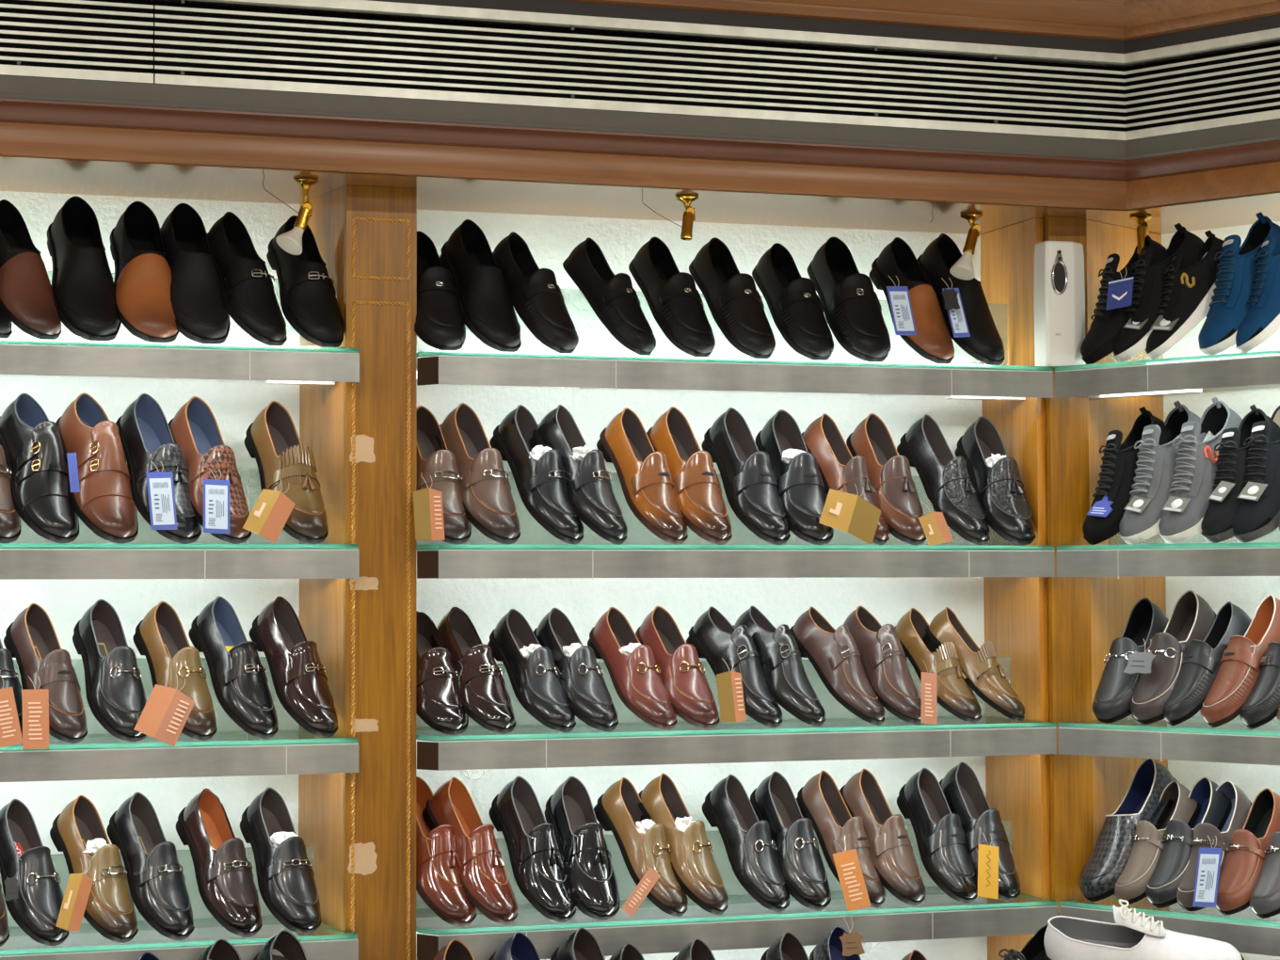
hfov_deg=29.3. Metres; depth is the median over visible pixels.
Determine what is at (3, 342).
glass shelf
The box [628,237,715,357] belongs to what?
moccasin
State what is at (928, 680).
tag
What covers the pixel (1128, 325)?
tag
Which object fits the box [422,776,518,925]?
loafer
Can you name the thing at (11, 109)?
trim
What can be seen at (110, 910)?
loafer
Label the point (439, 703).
loafer
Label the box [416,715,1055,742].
glass shelf
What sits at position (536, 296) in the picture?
moccasin
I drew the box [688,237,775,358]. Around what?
moccasin
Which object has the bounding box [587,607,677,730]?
loafer
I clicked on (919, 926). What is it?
shelf
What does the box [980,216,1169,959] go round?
wooden post
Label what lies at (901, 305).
print
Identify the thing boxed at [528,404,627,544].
loafer
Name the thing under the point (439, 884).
loafer
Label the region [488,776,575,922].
loafer
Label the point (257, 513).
print
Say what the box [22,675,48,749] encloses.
tag
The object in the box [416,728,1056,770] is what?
shelf
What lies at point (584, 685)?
loafer
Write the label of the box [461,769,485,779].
loose cable
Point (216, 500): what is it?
print
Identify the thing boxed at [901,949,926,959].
loafer
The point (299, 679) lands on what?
loafer
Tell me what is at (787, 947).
loafer
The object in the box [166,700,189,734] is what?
print
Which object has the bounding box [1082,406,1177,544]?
sneaker
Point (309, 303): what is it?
shoe
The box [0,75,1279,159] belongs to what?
trim
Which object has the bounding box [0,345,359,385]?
shelf edge
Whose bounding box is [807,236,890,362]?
moccasin
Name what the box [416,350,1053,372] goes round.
glass shelf
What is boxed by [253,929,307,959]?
loafer
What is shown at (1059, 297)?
dispenser
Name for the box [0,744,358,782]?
shelf edge
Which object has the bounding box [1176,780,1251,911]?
loafer
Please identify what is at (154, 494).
print
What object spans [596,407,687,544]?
loafer
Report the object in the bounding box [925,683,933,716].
print
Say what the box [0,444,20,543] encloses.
loafer
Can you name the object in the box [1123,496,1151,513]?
tag
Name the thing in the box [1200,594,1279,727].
loafer
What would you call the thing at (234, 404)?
wall
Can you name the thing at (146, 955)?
loafer
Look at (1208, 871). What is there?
print
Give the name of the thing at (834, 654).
shoe
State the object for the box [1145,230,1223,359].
sneaker
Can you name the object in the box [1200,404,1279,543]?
sneaker
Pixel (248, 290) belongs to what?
shoe
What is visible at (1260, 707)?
loafer
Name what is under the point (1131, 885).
loafer
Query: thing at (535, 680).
loafer
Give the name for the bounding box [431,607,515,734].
loafer
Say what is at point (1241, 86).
air vent
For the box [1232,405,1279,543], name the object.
sneaker
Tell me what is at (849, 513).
tag
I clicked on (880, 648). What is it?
shoe
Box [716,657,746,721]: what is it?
tag
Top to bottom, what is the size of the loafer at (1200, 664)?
0.236 m
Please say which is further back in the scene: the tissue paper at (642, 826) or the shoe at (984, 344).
the shoe at (984, 344)
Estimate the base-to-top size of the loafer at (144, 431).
0.276 m
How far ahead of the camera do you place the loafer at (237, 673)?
4.39 m
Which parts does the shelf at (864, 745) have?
steel panel, steel panel, steel panel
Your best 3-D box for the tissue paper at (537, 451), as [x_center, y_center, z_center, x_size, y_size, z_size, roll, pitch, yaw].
[-0.189,-0.044,4.613,0.059,0.044,0.044,1,-3,-34]
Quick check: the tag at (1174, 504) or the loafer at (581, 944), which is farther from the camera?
the tag at (1174, 504)
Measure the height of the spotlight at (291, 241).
0.139 m
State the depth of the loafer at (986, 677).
4.84 m
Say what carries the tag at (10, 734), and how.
hanging from the loafer at (10, 677)
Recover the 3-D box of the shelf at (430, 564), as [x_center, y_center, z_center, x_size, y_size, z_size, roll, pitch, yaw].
[0.193,0.164,4.689,1.272,0.054,0.125,1,-3,-18]
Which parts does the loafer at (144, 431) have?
cord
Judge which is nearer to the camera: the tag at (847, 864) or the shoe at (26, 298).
the shoe at (26, 298)
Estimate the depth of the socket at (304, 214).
4.39 m
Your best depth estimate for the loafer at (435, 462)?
4.52 m
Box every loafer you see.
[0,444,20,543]
[0,639,22,737]
[0,799,68,945]
[0,882,9,946]
[3,603,87,743]
[49,795,138,943]
[72,599,146,741]
[106,792,194,940]
[115,393,201,543]
[132,601,217,740]
[136,952,159,959]
[168,396,251,543]
[176,788,262,937]
[188,595,278,738]
[197,938,241,959]
[240,787,320,934]
[244,400,328,543]
[249,596,338,737]
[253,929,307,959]
[416,405,471,543]
[416,610,468,735]
[416,775,476,927]
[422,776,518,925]
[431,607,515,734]
[432,939,474,959]
[434,402,520,543]
[487,608,575,732]
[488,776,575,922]
[488,931,540,959]
[489,404,584,544]
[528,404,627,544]
[533,608,618,731]
[544,776,619,920]
[550,927,605,959]
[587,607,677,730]
[593,777,687,916]
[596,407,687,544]
[609,943,644,959]
[635,606,719,729]
[637,772,728,914]
[646,406,732,544]
[672,938,715,959]
[701,407,790,544]
[702,774,790,911]
[750,771,831,910]
[754,409,833,544]
[760,931,808,959]
[795,770,885,907]
[799,413,889,544]
[809,926,861,959]
[839,768,925,905]
[846,413,926,544]
[894,608,981,723]
[896,414,990,545]
[896,768,977,903]
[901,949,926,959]
[921,607,1024,721]
[938,762,1020,901]
[954,416,1035,545]
[1079,758,1179,901]
[1092,597,1168,723]
[1114,780,1200,904]
[1130,590,1216,724]
[1145,776,1231,908]
[1163,601,1251,725]
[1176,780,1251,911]
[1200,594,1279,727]
[1216,787,1279,914]
[1239,641,1279,729]
[1248,831,1279,918]
[1276,705,1279,722]
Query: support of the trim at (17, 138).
attached to the wall at (234, 404)
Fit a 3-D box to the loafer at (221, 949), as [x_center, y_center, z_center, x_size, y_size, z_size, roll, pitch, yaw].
[-0.697,0.941,4.205,0.131,0.292,0.239,1,-3,-24]
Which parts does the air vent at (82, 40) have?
frame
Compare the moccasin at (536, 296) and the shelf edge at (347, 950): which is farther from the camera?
the moccasin at (536, 296)
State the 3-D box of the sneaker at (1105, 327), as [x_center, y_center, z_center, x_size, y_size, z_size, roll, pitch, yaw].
[0.978,-0.361,4.842,0.218,0.270,0.115,0,-3,-13]
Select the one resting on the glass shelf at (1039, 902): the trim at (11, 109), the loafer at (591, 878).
the loafer at (591, 878)
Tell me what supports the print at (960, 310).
attached to the price tag at (958, 323)
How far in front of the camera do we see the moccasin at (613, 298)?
4.63 m
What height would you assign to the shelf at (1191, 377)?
0.054 m
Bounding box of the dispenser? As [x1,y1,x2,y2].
[1033,240,1085,367]
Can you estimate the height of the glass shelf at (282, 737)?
0.011 m
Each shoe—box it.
[0,199,61,339]
[0,306,12,338]
[0,393,79,543]
[46,196,121,341]
[55,392,138,543]
[109,201,178,342]
[160,203,230,344]
[198,211,287,345]
[266,215,343,347]
[439,219,521,351]
[686,606,782,727]
[733,605,825,726]
[789,606,884,725]
[843,606,921,724]
[869,237,954,363]
[916,233,1005,365]
[997,924,1048,959]
[1043,898,1244,959]
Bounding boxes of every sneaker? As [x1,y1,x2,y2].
[1080,235,1169,364]
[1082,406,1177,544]
[1112,223,1207,361]
[1119,400,1214,543]
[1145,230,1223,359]
[1158,396,1242,543]
[1198,211,1279,355]
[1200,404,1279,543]
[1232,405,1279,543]
[1235,236,1279,352]
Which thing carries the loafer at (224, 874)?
on the glass shelf at (342, 936)
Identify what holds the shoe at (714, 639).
on the glass shelf at (639, 729)
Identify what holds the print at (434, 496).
attached to the tag at (427, 503)
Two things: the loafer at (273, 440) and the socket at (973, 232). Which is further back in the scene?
the socket at (973, 232)
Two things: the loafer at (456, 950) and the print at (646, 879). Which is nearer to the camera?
the loafer at (456, 950)
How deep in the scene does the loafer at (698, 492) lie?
4.67 m
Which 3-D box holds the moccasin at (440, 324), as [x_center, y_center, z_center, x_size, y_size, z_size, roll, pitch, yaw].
[-0.392,-0.353,4.577,0.105,0.241,0.210,1,-3,-21]
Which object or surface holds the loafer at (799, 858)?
on the glass shelf at (1039, 902)
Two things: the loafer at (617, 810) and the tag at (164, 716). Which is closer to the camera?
the tag at (164, 716)
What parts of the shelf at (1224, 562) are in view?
steel panel, steel panel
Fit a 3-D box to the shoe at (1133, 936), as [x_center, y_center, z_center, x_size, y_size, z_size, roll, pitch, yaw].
[0.908,0.834,4.421,0.354,0.155,0.136,0,-2,4]
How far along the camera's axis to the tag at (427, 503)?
4.45 m
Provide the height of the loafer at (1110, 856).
0.274 m
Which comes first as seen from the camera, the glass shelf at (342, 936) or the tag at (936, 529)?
the glass shelf at (342, 936)
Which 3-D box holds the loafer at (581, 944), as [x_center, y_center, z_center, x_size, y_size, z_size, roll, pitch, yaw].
[-0.073,0.952,4.399,0.128,0.283,0.230,1,-3,-25]
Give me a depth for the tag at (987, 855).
4.75 m
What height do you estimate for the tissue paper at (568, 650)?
0.042 m
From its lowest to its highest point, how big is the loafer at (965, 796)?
0.263 m
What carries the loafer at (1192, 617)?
on the glass shelf at (1195, 725)
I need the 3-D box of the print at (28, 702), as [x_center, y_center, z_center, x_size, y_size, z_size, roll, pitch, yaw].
[-1.042,0.415,4.215,0.024,0.065,0.001,1,-18,-18]
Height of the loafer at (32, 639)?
0.244 m
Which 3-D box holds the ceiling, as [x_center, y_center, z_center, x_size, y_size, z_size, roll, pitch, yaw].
[-0.027,-0.562,4.329,3.571,0.030,1.088,1,-3,-18]
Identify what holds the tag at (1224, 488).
attached to the sneaker at (1217, 522)
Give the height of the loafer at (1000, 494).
0.265 m
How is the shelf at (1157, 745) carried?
attached to the wooden post at (1086, 615)
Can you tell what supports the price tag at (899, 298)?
attached to the shoe at (933, 341)
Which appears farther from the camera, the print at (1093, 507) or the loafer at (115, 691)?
the print at (1093, 507)
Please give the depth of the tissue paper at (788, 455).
4.77 m
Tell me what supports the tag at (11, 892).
attached to the loafer at (24, 856)
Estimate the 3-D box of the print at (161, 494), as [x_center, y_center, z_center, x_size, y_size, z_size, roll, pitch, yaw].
[-0.834,0.041,4.302,0.013,0.038,0.001,-1,-27,-19]
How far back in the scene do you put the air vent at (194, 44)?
4.51 m
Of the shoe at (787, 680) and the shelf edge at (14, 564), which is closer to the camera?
the shelf edge at (14, 564)
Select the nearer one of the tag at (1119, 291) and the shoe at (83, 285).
the shoe at (83, 285)
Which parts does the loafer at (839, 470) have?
cord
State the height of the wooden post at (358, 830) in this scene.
1.842 m
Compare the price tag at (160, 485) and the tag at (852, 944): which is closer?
the price tag at (160, 485)
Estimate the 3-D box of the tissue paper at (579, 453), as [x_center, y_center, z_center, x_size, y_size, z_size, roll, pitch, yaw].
[-0.108,-0.045,4.635,0.042,0.045,0.066,-2,-3,32]
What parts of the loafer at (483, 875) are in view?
cord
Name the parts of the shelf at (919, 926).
steel panel, steel panel, steel panel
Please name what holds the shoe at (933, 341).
on the glass shelf at (435, 353)
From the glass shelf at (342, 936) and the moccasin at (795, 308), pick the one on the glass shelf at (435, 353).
the moccasin at (795, 308)
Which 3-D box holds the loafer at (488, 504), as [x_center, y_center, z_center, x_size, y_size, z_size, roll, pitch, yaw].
[-0.302,-0.013,4.592,0.123,0.270,0.220,1,-3,-27]
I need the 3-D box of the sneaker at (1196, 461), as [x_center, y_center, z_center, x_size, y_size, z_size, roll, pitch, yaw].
[1.105,-0.020,4.731,0.233,0.288,0.121,1,-3,-31]
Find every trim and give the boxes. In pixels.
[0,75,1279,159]
[0,97,1279,180]
[0,120,1279,210]
[369,0,1279,53]
[563,0,1279,41]
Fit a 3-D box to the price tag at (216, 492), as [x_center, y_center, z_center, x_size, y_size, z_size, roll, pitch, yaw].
[-0.751,0.037,4.339,0.047,0.119,0.063,0,-2,-11]
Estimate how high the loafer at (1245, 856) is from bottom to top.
0.228 m
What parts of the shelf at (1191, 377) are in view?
steel panel, steel panel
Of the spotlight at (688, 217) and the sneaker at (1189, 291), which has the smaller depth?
the spotlight at (688, 217)
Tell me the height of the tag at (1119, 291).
0.086 m
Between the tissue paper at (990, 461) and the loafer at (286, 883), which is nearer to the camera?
the loafer at (286, 883)
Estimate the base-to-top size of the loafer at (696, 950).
0.254 m
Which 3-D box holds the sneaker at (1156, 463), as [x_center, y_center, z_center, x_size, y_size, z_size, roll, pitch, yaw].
[1.041,-0.016,4.787,0.230,0.285,0.120,1,-3,-28]
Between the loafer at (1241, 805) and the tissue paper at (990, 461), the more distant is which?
the tissue paper at (990, 461)
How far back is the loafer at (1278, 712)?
4.52 m
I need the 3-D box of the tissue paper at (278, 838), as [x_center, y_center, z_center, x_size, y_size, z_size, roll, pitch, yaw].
[-0.642,0.657,4.437,0.042,0.041,0.060,-2,-3,35]
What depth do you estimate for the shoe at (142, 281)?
4.37 m
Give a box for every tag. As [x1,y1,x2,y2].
[0,674,23,747]
[3,875,18,900]
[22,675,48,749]
[55,858,93,931]
[66,452,79,492]
[133,674,194,746]
[145,461,177,529]
[203,467,230,534]
[242,480,295,543]
[413,475,445,540]
[621,863,664,917]
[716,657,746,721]
[818,483,881,544]
[832,839,871,911]
[839,917,864,956]
[886,275,916,335]
[918,501,953,544]
[921,659,936,724]
[941,277,970,336]
[941,288,959,310]
[977,832,998,899]
[1087,495,1113,517]
[1105,268,1134,310]
[1123,318,1148,329]
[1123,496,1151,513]
[1123,639,1156,673]
[1150,315,1179,330]
[1161,496,1191,512]
[1192,835,1222,907]
[1207,480,1235,501]
[1237,481,1267,501]
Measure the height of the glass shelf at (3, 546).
0.011 m
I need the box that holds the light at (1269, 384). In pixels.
[1202,384,1279,389]
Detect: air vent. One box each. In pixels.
[0,0,153,83]
[151,0,1125,141]
[1124,27,1279,140]
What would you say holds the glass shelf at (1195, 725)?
attached to the wall at (1247, 593)
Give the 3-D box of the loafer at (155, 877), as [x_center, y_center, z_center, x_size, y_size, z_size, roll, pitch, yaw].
[-0.869,0.686,4.368,0.113,0.251,0.205,2,-3,-37]
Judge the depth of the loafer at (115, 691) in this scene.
4.33 m
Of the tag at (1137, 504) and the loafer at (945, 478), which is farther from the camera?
the loafer at (945, 478)
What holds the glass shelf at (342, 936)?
attached to the wall at (234, 404)
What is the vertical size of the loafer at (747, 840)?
0.252 m
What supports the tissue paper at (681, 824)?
in the loafer at (696, 872)
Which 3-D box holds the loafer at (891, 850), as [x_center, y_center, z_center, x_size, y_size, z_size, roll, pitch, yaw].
[0.476,0.698,4.804,0.115,0.256,0.208,1,-3,-29]
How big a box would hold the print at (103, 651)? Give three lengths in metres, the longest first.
0.030 x 0.013 x 0.006 m
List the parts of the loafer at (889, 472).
cord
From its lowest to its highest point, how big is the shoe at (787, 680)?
0.231 m
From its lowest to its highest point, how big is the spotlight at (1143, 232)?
0.078 m
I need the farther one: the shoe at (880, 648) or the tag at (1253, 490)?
the shoe at (880, 648)
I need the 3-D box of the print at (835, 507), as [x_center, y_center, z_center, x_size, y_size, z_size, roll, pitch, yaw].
[0.381,0.056,4.693,0.032,0.028,0.001,23,-32,-5]
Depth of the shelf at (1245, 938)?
4.56 m
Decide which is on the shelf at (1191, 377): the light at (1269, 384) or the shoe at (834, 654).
the light at (1269, 384)
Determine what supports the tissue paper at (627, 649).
in the loafer at (636, 679)
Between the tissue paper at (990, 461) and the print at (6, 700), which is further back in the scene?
the tissue paper at (990, 461)
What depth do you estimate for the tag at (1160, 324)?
4.69 m
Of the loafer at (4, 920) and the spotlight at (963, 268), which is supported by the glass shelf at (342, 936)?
the loafer at (4, 920)
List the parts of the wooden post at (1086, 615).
panel, panel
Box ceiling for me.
[0,156,1279,237]
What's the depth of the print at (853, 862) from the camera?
4.66 m
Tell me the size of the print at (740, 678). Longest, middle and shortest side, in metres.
0.061 x 0.015 x 0.001 m
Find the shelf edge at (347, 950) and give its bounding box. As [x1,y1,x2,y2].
[0,940,358,959]
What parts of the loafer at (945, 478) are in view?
cord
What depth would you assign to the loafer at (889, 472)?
4.80 m
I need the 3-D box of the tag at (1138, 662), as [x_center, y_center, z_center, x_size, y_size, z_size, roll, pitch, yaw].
[0.973,0.342,4.738,0.064,0.068,0.045,-2,-3,41]
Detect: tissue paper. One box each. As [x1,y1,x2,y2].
[82,838,107,856]
[270,832,297,847]
[519,643,541,657]
[528,445,551,460]
[562,642,581,656]
[569,444,591,460]
[619,642,640,655]
[635,818,656,834]
[674,816,695,831]
[781,448,806,463]
[985,453,1006,467]
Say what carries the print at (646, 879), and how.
attached to the tag at (648, 880)
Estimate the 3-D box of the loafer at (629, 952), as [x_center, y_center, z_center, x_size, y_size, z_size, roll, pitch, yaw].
[0.006,0.968,4.414,0.114,0.252,0.206,1,-3,-24]
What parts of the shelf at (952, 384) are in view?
steel panel, steel panel, steel panel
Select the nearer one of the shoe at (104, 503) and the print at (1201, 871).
the shoe at (104, 503)
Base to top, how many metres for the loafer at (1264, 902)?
0.230 m
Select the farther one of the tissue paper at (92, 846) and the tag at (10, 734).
the tissue paper at (92, 846)
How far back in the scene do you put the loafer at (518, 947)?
4.42 m
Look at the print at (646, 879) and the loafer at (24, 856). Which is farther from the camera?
the print at (646, 879)
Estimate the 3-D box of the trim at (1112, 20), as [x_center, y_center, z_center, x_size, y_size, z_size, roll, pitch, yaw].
[-0.083,-1.071,4.131,3.333,0.366,0.833,1,-3,-18]
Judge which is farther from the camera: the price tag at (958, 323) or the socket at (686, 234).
the price tag at (958, 323)
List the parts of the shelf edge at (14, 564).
steel panel, steel panel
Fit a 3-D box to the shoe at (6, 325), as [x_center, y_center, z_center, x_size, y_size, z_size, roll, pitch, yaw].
[-1.181,-0.367,4.310,0.113,0.251,0.205,2,-3,-42]
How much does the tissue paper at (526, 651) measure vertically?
0.040 m
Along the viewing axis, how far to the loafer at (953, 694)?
4.82 m
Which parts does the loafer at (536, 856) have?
cord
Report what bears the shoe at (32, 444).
on the glass shelf at (3, 546)
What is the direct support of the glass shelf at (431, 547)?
attached to the wall at (234, 404)
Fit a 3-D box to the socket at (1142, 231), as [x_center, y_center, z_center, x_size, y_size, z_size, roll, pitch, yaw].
[1.002,-0.478,4.877,0.022,0.059,0.023,1,-3,-18]
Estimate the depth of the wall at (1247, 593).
5.02 m
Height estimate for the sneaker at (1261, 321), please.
0.272 m
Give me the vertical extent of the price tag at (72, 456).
0.070 m
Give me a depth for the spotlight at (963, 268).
4.83 m
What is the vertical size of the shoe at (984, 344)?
0.282 m
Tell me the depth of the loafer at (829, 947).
4.61 m
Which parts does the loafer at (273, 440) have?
cord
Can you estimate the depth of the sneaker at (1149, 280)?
4.76 m
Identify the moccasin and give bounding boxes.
[414,231,465,350]
[492,231,578,353]
[562,237,655,355]
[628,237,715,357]
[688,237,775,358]
[752,242,833,360]
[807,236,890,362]
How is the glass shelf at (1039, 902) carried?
attached to the wall at (234, 404)
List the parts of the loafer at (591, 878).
cord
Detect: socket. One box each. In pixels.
[293,206,310,231]
[680,210,693,240]
[962,227,978,255]
[1136,225,1148,255]
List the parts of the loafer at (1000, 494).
cord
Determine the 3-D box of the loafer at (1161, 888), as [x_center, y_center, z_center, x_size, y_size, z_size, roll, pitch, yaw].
[1.067,0.699,4.732,0.210,0.243,0.106,1,-3,-33]
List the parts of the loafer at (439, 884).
cord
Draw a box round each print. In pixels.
[0,700,15,737]
[28,702,42,739]
[63,890,72,909]
[98,644,106,656]
[154,494,159,509]
[160,494,170,512]
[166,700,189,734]
[216,499,223,517]
[253,502,266,516]
[433,496,442,528]
[628,879,650,907]
[735,677,744,710]
[829,501,842,515]
[840,862,863,900]
[900,304,909,320]
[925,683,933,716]
[928,524,933,534]
[956,309,962,321]
[1090,507,1105,513]
[1200,870,1205,885]
[1205,870,1214,890]
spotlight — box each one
[262,177,319,255]
[641,193,699,240]
[930,212,982,280]
[1129,214,1151,255]
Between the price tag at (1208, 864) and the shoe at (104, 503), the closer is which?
the shoe at (104, 503)
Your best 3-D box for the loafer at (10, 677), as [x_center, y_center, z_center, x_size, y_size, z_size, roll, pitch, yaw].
[-1.143,0.336,4.296,0.111,0.248,0.202,2,-3,-35]
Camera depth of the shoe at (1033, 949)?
4.50 m
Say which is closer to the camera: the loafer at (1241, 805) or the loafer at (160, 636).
the loafer at (160, 636)
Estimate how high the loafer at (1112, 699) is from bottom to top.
0.244 m
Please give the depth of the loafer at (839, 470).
4.79 m
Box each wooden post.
[298,185,416,959]
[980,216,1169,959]
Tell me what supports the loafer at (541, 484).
on the glass shelf at (431, 547)
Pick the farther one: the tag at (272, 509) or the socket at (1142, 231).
the socket at (1142, 231)
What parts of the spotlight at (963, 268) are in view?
bulb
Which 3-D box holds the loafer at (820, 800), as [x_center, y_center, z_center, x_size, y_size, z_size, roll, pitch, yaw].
[0.394,0.697,4.776,0.114,0.255,0.208,1,-3,-34]
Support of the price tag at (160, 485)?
attached to the loafer at (144, 431)
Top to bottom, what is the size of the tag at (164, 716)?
0.125 m
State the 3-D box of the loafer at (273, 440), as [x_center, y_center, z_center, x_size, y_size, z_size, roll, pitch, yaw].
[-0.644,-0.015,4.482,0.120,0.267,0.218,1,-3,-27]
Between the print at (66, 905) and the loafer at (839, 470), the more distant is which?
the loafer at (839, 470)
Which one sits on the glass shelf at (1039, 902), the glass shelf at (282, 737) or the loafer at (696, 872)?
the loafer at (696, 872)
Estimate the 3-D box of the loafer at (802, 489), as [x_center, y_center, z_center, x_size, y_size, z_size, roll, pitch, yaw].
[0.305,-0.006,4.791,0.121,0.271,0.221,1,-3,-16]
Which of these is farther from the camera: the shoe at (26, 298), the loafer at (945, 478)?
the loafer at (945, 478)
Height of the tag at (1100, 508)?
0.046 m
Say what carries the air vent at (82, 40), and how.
attached to the wall at (234, 404)
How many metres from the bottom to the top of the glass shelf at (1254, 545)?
0.011 m
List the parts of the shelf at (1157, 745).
steel panel, steel panel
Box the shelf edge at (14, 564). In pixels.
[0,549,359,581]
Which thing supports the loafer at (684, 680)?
on the glass shelf at (639, 729)
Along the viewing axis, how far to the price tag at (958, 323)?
4.79 m
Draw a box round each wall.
[0,0,1106,959]
[1106,39,1279,959]
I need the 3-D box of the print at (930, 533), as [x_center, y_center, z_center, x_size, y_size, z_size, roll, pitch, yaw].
[0.566,0.096,4.754,0.016,0.021,0.001,-13,-18,-23]
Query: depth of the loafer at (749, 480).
4.71 m
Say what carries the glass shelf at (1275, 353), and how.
attached to the wall at (1247, 593)
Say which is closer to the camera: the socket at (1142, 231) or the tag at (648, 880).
the tag at (648, 880)
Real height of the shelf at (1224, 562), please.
0.054 m
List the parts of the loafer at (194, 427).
cord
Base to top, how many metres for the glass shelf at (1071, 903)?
0.011 m
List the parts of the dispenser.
neck plate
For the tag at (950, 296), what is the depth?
4.78 m
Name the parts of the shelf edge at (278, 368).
steel panel, steel panel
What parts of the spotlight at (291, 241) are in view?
bulb, stem, bracket arm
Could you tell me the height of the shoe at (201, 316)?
0.275 m
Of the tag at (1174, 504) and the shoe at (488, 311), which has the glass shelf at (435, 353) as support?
the shoe at (488, 311)
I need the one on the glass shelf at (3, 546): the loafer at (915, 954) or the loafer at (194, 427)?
the loafer at (194, 427)
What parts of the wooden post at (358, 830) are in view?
panel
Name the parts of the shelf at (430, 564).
steel panel, steel panel, steel panel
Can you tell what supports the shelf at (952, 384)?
attached to the wooden post at (1086, 615)
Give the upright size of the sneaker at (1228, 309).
0.285 m
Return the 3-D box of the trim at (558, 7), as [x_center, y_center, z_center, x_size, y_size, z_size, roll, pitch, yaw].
[-0.124,-0.862,4.442,3.414,0.024,0.688,0,-2,-6]
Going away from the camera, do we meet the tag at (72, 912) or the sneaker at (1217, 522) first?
the tag at (72, 912)
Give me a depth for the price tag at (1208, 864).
4.59 m
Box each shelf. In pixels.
[0,338,359,353]
[0,543,358,550]
[0,729,358,752]
[0,914,357,957]
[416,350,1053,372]
[416,356,1053,400]
[416,544,1054,551]
[416,550,1055,580]
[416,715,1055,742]
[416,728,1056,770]
[416,885,1057,936]
[416,906,1058,959]
[1055,350,1279,372]
[1055,356,1279,399]
[1056,542,1279,551]
[1056,548,1279,578]
[1058,715,1279,737]
[1058,728,1279,765]
[1060,894,1279,928]
[1060,906,1279,956]
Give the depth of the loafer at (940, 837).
4.80 m

